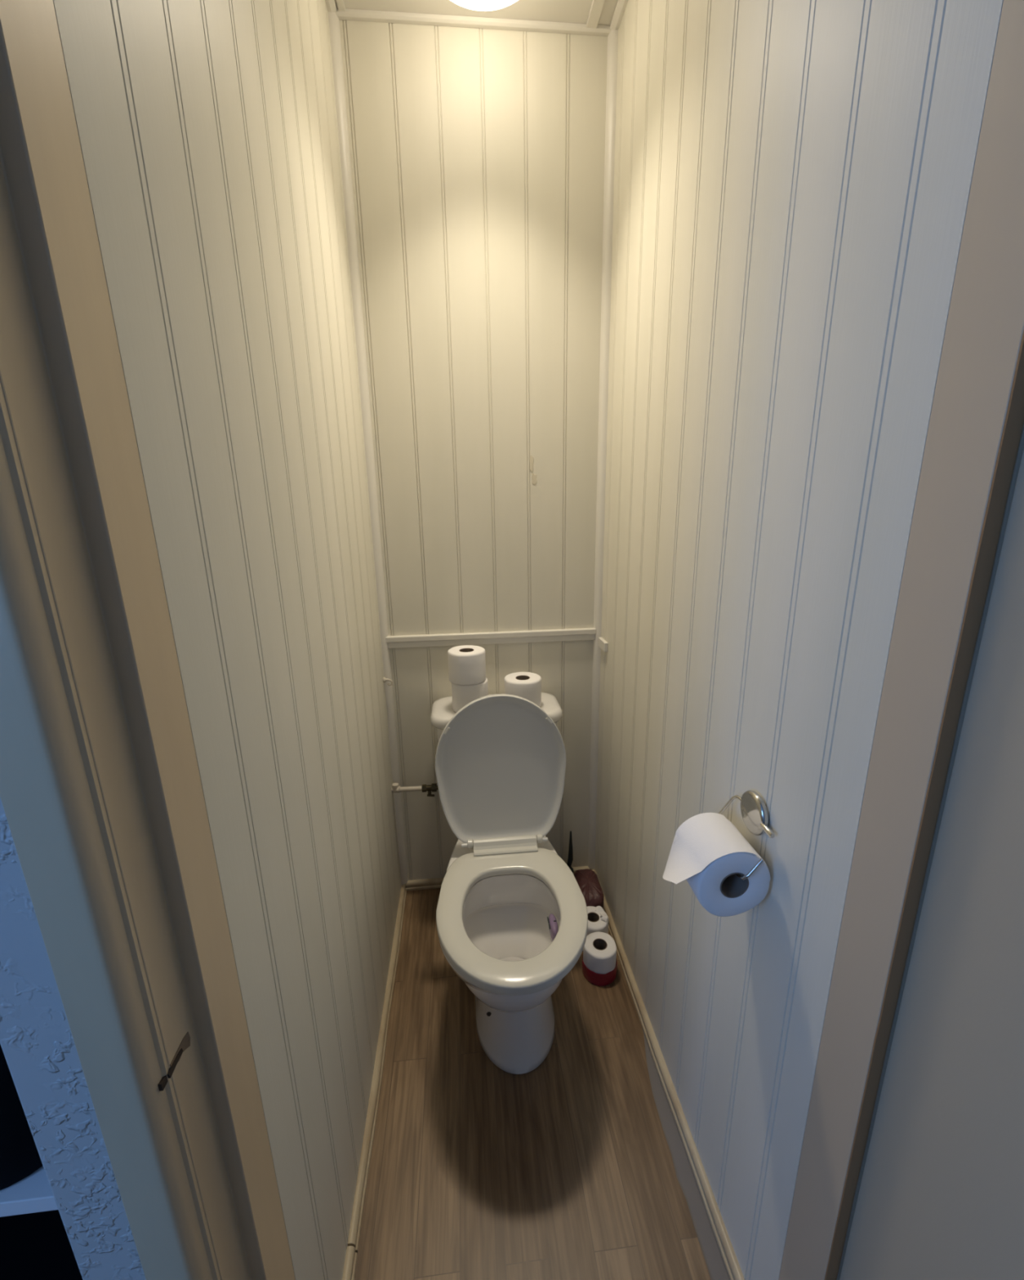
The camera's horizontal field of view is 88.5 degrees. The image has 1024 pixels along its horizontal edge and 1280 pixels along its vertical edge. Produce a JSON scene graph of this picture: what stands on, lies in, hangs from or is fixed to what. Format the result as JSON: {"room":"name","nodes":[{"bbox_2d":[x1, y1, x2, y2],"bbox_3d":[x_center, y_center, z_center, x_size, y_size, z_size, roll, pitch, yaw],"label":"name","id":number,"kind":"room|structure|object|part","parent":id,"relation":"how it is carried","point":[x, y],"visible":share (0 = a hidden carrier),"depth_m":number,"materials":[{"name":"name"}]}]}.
{"room":"bathroom","nodes":[
{"label":"bathroom","id":0,"kind":"room"},
{"bbox_2d":[0,1209,82,1279],"bbox_3d":[-0.857,0.183,0.761,0.940,2.000,0.560,-2,15,-5],"label":"wall","id":1,"kind":"structure","parent":0,"point":[35,1246],"depth_m":0.98,"materials":[{"name":"black"}]},
{"bbox_2d":[0,797,146,1279],"bbox_3d":[-0.395,0.009,0.413,0.094,2.500,0.109,-2,15,-5],"label":"wall","id":2,"kind":"structure","parent":0,"point":[37,1042],"depth_m":0.46,"materials":[{"name":"paint"}]},
{"bbox_2d":[0,381,221,1279],"bbox_3d":[-0.335,0.201,0.408,0.051,2.130,0.027,-2,15,-5],"label":"trim","id":3,"kind":"structure","parent":2,"relation":"attached to","point":[51,795],"depth_m":0.40,"materials":[{"name":"white wood"}]},
{"bbox_2d":[0,0,295,1279],"bbox_3d":[-0.321,0.209,0.472,0.046,2.080,0.118,-2,15,-5],"label":"trim","id":4,"kind":"structure","parent":2,"relation":"attached to","point":[62,379],"depth_m":0.41,"materials":[{"name":"brown wood"}]},
{"bbox_2d":[53,0,401,1279],"bbox_3d":[-0.390,-0.175,1.042,0.050,2.550,1.187,-2,15,-5],"label":"wall","id":5,"kind":"structure","parent":0,"point":[207,130],"depth_m":0.71,"materials":[{"name":"white wood"}]},
{"bbox_2d":[324,0,337,12],"bbox_3d":[-0.374,-1.357,0.713,0.020,0.012,1.157,-2,15,-5],"label":"trim","id":6,"kind":"structure","parent":5,"relation":"attached to","point":[331,4],"depth_m":1.24,"materials":[{"name":"white paint"}]},
{"bbox_2d":[336,0,345,11],"bbox_3d":[-0.351,-1.360,0.707,0.016,0.006,1.143,-2,15,-5],"label":"trim","id":7,"kind":"structure","parent":5,"relation":"attached to","point":[340,5],"depth_m":1.24,"materials":[{"name":"white paint"}]},
{"bbox_2d":[342,884,406,1279],"bbox_3d":[-0.333,1.035,1.353,0.019,0.030,1.157,-2,15,-5],"label":"baseboard","id":8,"kind":"structure","parent":5,"relation":"attached to","point":[353,1238],"depth_m":1.19,"materials":[{"name":"white wood"}]},
{"bbox_2d":[391,782,438,796],"bbox_3d":[-0.304,0.498,1.754,0.193,0.047,0.028,-2,15,-2],"label":"pipe","id":9,"kind":"object","parent":5,"relation":"attached to","point":[395,788],"visible":0.91,"depth_m":1.74,"materials":[{"name":"beige metal"}]},
{"bbox_3d":[-0.271,0.511,1.754,0.025,0.022,0.016,-2,15,-5],"label":"valve lever","id":10,"kind":"part","parent":9,"relation":"part of","materials":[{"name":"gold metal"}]},
{"bbox_2d":[338,19,607,879],"bbox_3d":[-0.070,-0.341,1.640,0.806,2.550,0.051,-2,15,-5],"label":"wall","id":11,"kind":"structure","parent":0,"point":[477,155],"depth_m":1.49,"materials":[{"name":"beige paint"}]},
{"bbox_2d":[328,12,408,884],"bbox_3d":[-0.407,-0.317,1.577,0.021,2.468,0.021,-2,15,-5],"label":"trim","id":12,"kind":"structure","parent":11,"relation":"attached to","point":[334,24],"depth_m":1.48,"materials":[{"name":"white paint"}]},
{"bbox_2d":[382,676,392,685],"bbox_3d":[-0.393,0.132,1.671,0.030,0.030,0.018,-2,15,-5],"label":"hook","id":13,"kind":"object","parent":11,"relation":"attached to","point":[384,679],"visible":1,"depth_m":1.67,"materials":[{"name":"beige metal"}]},
{"bbox_2d":[334,8,611,36],"bbox_3d":[-0.087,-1.518,1.292,0.706,0.012,0.015,-2,15,-5],"label":"trim","id":14,"kind":"structure","parent":11,"relation":"attached to","point":[354,15],"depth_m":1.29,"materials":[{"name":"white paint"}]},
{"bbox_2d":[385,627,595,648],"bbox_3d":[-0.065,-0.006,1.697,0.678,0.038,0.017,-2,15,-5],"label":"trim","id":15,"kind":"structure","parent":11,"relation":"attached to","point":[587,633],"depth_m":1.69,"materials":[{"name":"white paint"}]},
{"bbox_2d":[404,866,591,890],"bbox_3d":[-0.046,0.875,1.932,0.706,0.030,0.017,-2,15,-5],"label":"baseboard","id":16,"kind":"structure","parent":11,"relation":"attached to","point":[428,883],"depth_m":1.90,"materials":[{"name":"white wood"}]},
{"bbox_2d":[586,0,604,28],"bbox_3d":[0.253,-1.383,0.761,0.026,0.008,1.143,-2,15,-5],"label":"trim","id":17,"kind":"structure","parent":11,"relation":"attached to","point":[596,8],"depth_m":1.27,"materials":[{"name":"white paint"}]},
{"bbox_2d":[587,30,617,869],"bbox_3d":[0.274,-0.345,1.637,0.021,2.468,0.021,-2,15,-5],"label":"trim","id":18,"kind":"structure","parent":11,"relation":"attached to","point":[612,37],"depth_m":1.54,"materials":[{"name":"white paint"}]},
{"bbox_2d":[334,0,617,25],"bbox_3d":[-0.031,-1.390,0.712,0.806,0.040,1.307,-2,15,-5],"label":"ceiling","id":19,"kind":"structure","parent":0,"point":[575,11],"depth_m":1.26,"materials":[{"name":"white paint"}]},
{"bbox_2d":[449,0,518,11],"bbox_3d":[-0.060,-1.417,1.065,0.296,0.090,0.296,-2,15,-5],"label":"ceiling lamp","id":20,"kind":"object","parent":19,"relation":"attached to","point":[475,5],"visible":1,"depth_m":1.16,"materials":[{"name":"white glass"}]},
{"bbox_2d":[354,888,729,1279],"bbox_3d":[-0.192,1.366,0.264,3.500,0.050,3.550,-2,15,-5],"label":"floor","id":21,"kind":"structure","parent":0,"point":[562,1168],"depth_m":1.13,"materials":[{"name":"brown wood"}]},
{"bbox_2d":[430,692,587,1074],"bbox_3d":[-0.016,0.584,1.437,0.406,0.848,0.822,-2,15,-5],"label":"toilet","id":22,"kind":"object","parent":21,"relation":"on","point":[500,759],"visible":0.99,"depth_m":1.41,"materials":[{"name":"ceramic"},{"name":"plastic"},{"name":"water"}]},
{"bbox_2d":[451,677,488,712],"bbox_3d":[-0.129,0.164,1.609,0.112,0.094,0.113,8,17,30],"label":"toilet roll","id":23,"kind":"object","parent":22,"relation":"on","point":[462,695],"visible":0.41,"depth_m":1.56,"materials":[{"name":"white paper"}]},
{"bbox_2d":[447,644,485,684],"bbox_3d":[-0.135,0.074,1.580,0.112,0.094,0.112,2,15,12],"label":"toilet roll","id":24,"kind":"object","parent":23,"relation":"on","point":[466,663],"visible":1,"depth_m":1.54,"materials":[{"name":"white paper"}]},
{"bbox_3d":[-0.050,0.219,1.658,0.406,0.040,0.198,-2,15,-5],"label":"cistern lid","id":25,"kind":"part","parent":22,"relation":"part of","materials":[{"name":"white ceramic"}]},
{"bbox_3d":[-0.029,0.357,1.453,0.362,0.418,0.084,-2,15,-5],"label":"lid","id":26,"kind":"part","parent":22,"relation":"part of","materials":[{"name":"white plastic"}]},
{"bbox_3d":[-0.001,0.642,1.249,0.357,0.024,0.427,-2,15,-5],"label":"seat","id":27,"kind":"part","parent":22,"relation":"part of","materials":[{"name":"white plastic"}]},
{"bbox_2d":[504,671,541,706],"bbox_3d":[0.034,0.159,1.620,0.112,0.092,0.114,12,20,40],"label":"toilet roll","id":28,"kind":"object","parent":22,"relation":"on","point":[526,685],"visible":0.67,"depth_m":1.58,"materials":[{"name":"white paper"}]},
{"bbox_2d":[546,913,557,942],"bbox_3d":[0.099,0.706,1.284,0.024,0.055,0.066,-2,15,-5],"label":"block","id":29,"kind":"object","parent":22,"relation":"hanging from","point":[553,924],"visible":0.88,"depth_m":1.27,"materials":[{"name":"purple"}]},
{"bbox_2d":[566,831,573,874],"bbox_3d":[0.190,0.778,1.872,0.068,0.240,0.068,-2,15,-5],"label":"toilet brush","id":30,"kind":"object","parent":21,"relation":"on","point":[570,859],"visible":0.17,"depth_m":1.85,"materials":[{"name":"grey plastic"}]},
{"bbox_2d":[573,868,603,908],"bbox_3d":[0.257,0.863,1.771,0.084,0.124,0.164,-2,15,-5],"label":"pack","id":31,"kind":"object","parent":21,"relation":"on","point":[588,882],"visible":0.59,"depth_m":1.73,"materials":[{"name":"red"}]},
{"bbox_2d":[586,906,608,935],"bbox_3d":[0.254,0.902,1.648,0.096,0.112,0.097,-2,15,-5],"label":"toilet roll","id":32,"kind":"object","parent":21,"relation":"on","point":[597,919],"visible":0.38,"depth_m":1.62,"materials":[{"name":"white paper"}]},
{"bbox_2d":[582,931,617,986],"bbox_3d":[0.258,0.936,1.549,0.102,0.099,0.102,7,17,26],"label":"toilet roll","id":33,"kind":"object","parent":21,"relation":"on","point":[599,962],"visible":0.99,"depth_m":1.52,"materials":[{"name":"white paper"}]},
{"bbox_2d":[594,0,1003,1279],"bbox_3d":[0.362,-0.206,1.108,0.050,2.550,1.187,-2,15,-5],"label":"wall","id":34,"kind":"structure","parent":0,"point":[793,178],"depth_m":0.78,"materials":[{"name":"white wood"}]},
{"bbox_2d":[598,636,608,652],"bbox_3d":[0.290,0.014,1.675,0.012,0.030,0.075,-2,15,-5],"label":"wood block","id":35,"kind":"object","parent":34,"relation":"attached to","point":[602,644],"visible":1,"depth_m":1.66,"materials":[{"name":"white paint"}]},
{"bbox_2d":[609,0,627,30],"bbox_3d":[0.308,-1.385,0.773,0.020,0.012,1.157,-2,15,-5],"label":"trim","id":36,"kind":"structure","parent":34,"relation":"attached to","point":[620,6],"depth_m":1.27,"materials":[{"name":"white paint"}]},
{"bbox_2d":[591,868,744,1279],"bbox_3d":[0.351,1.007,1.414,0.018,0.030,1.157,-2,15,-5],"label":"baseboard","id":37,"kind":"structure","parent":34,"relation":"attached to","point":[731,1264],"depth_m":1.17,"materials":[{"name":"white wood"}]},
{"bbox_2d":[718,790,774,879],"bbox_3d":[0.354,0.286,0.807,0.060,0.100,0.125,-2,15,-5],"label":"toilet roll holder","id":38,"kind":"object","parent":34,"relation":"attached to","point":[753,810],"visible":0.89,"depth_m":0.80,"materials":[{"name":"silver metal"}]},
{"bbox_2d":[662,812,770,916],"bbox_3d":[0.304,0.348,0.817,0.149,0.114,0.100,-2,15,-5],"label":"toilet roll","id":39,"kind":"object","parent":38,"relation":"on","point":[708,851],"visible":1,"depth_m":0.78,"materials":[{"name":"white paper"}]},
{"bbox_3d":[0.375,0.267,0.812,0.017,0.067,0.067,-2,15,-5],"label":"wall plate","id":40,"kind":"part","parent":38,"relation":"part of","materials":[{"name":"silver metal"}]},
{"bbox_3d":[-1.631,0.060,0.303,0.750,2.500,0.109,-2,15,-5],"label":"wall","id":41,"kind":"structure","parent":0,"visible":0},
{"bbox_2d":[0,1165,57,1217],"bbox_3d":[-0.852,0.510,0.624,0.820,0.018,0.332,-2,15,-5],"label":"shelf","id":42,"kind":"object","parent":41,"relation":"attached to","point":[33,1193],"visible":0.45,"depth_m":0.50,"materials":[{"name":"white"}]},
{"bbox_2d":[0,1044,42,1190],"bbox_3d":[-0.688,0.361,0.583,0.464,0.285,0.303,-2,15,-5],"label":"storage basket","id":43,"kind":"object","parent":42,"relation":"on","point":[20,1157],"visible":0.05,"depth_m":0.50,"materials":[{"name":"black fabric"}]},
{"bbox_3d":[0.958,-0.051,0.548,1.044,2.500,0.079,-2,15,-5],"label":"wall","id":44,"kind":"structure","parent":0,"visible":0},
{"bbox_2d":[778,0,1023,1279],"bbox_3d":[0.422,0.173,0.559,0.040,2.080,0.075,-2,15,-5],"label":"trim","id":45,"kind":"structure","parent":44,"relation":"attached to","point":[974,445],"depth_m":0.51,"materials":[{"name":"beige painted wood"}]},
{"bbox_2d":[839,448,1023,1279],"bbox_3d":[0.440,0.274,0.187,0.108,2.062,0.708,-2,15,-5],"label":"door","id":46,"kind":"structure","parent":44,"relation":"in","point":[940,1197],"depth_m":0.49,"materials":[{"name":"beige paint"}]}
]}

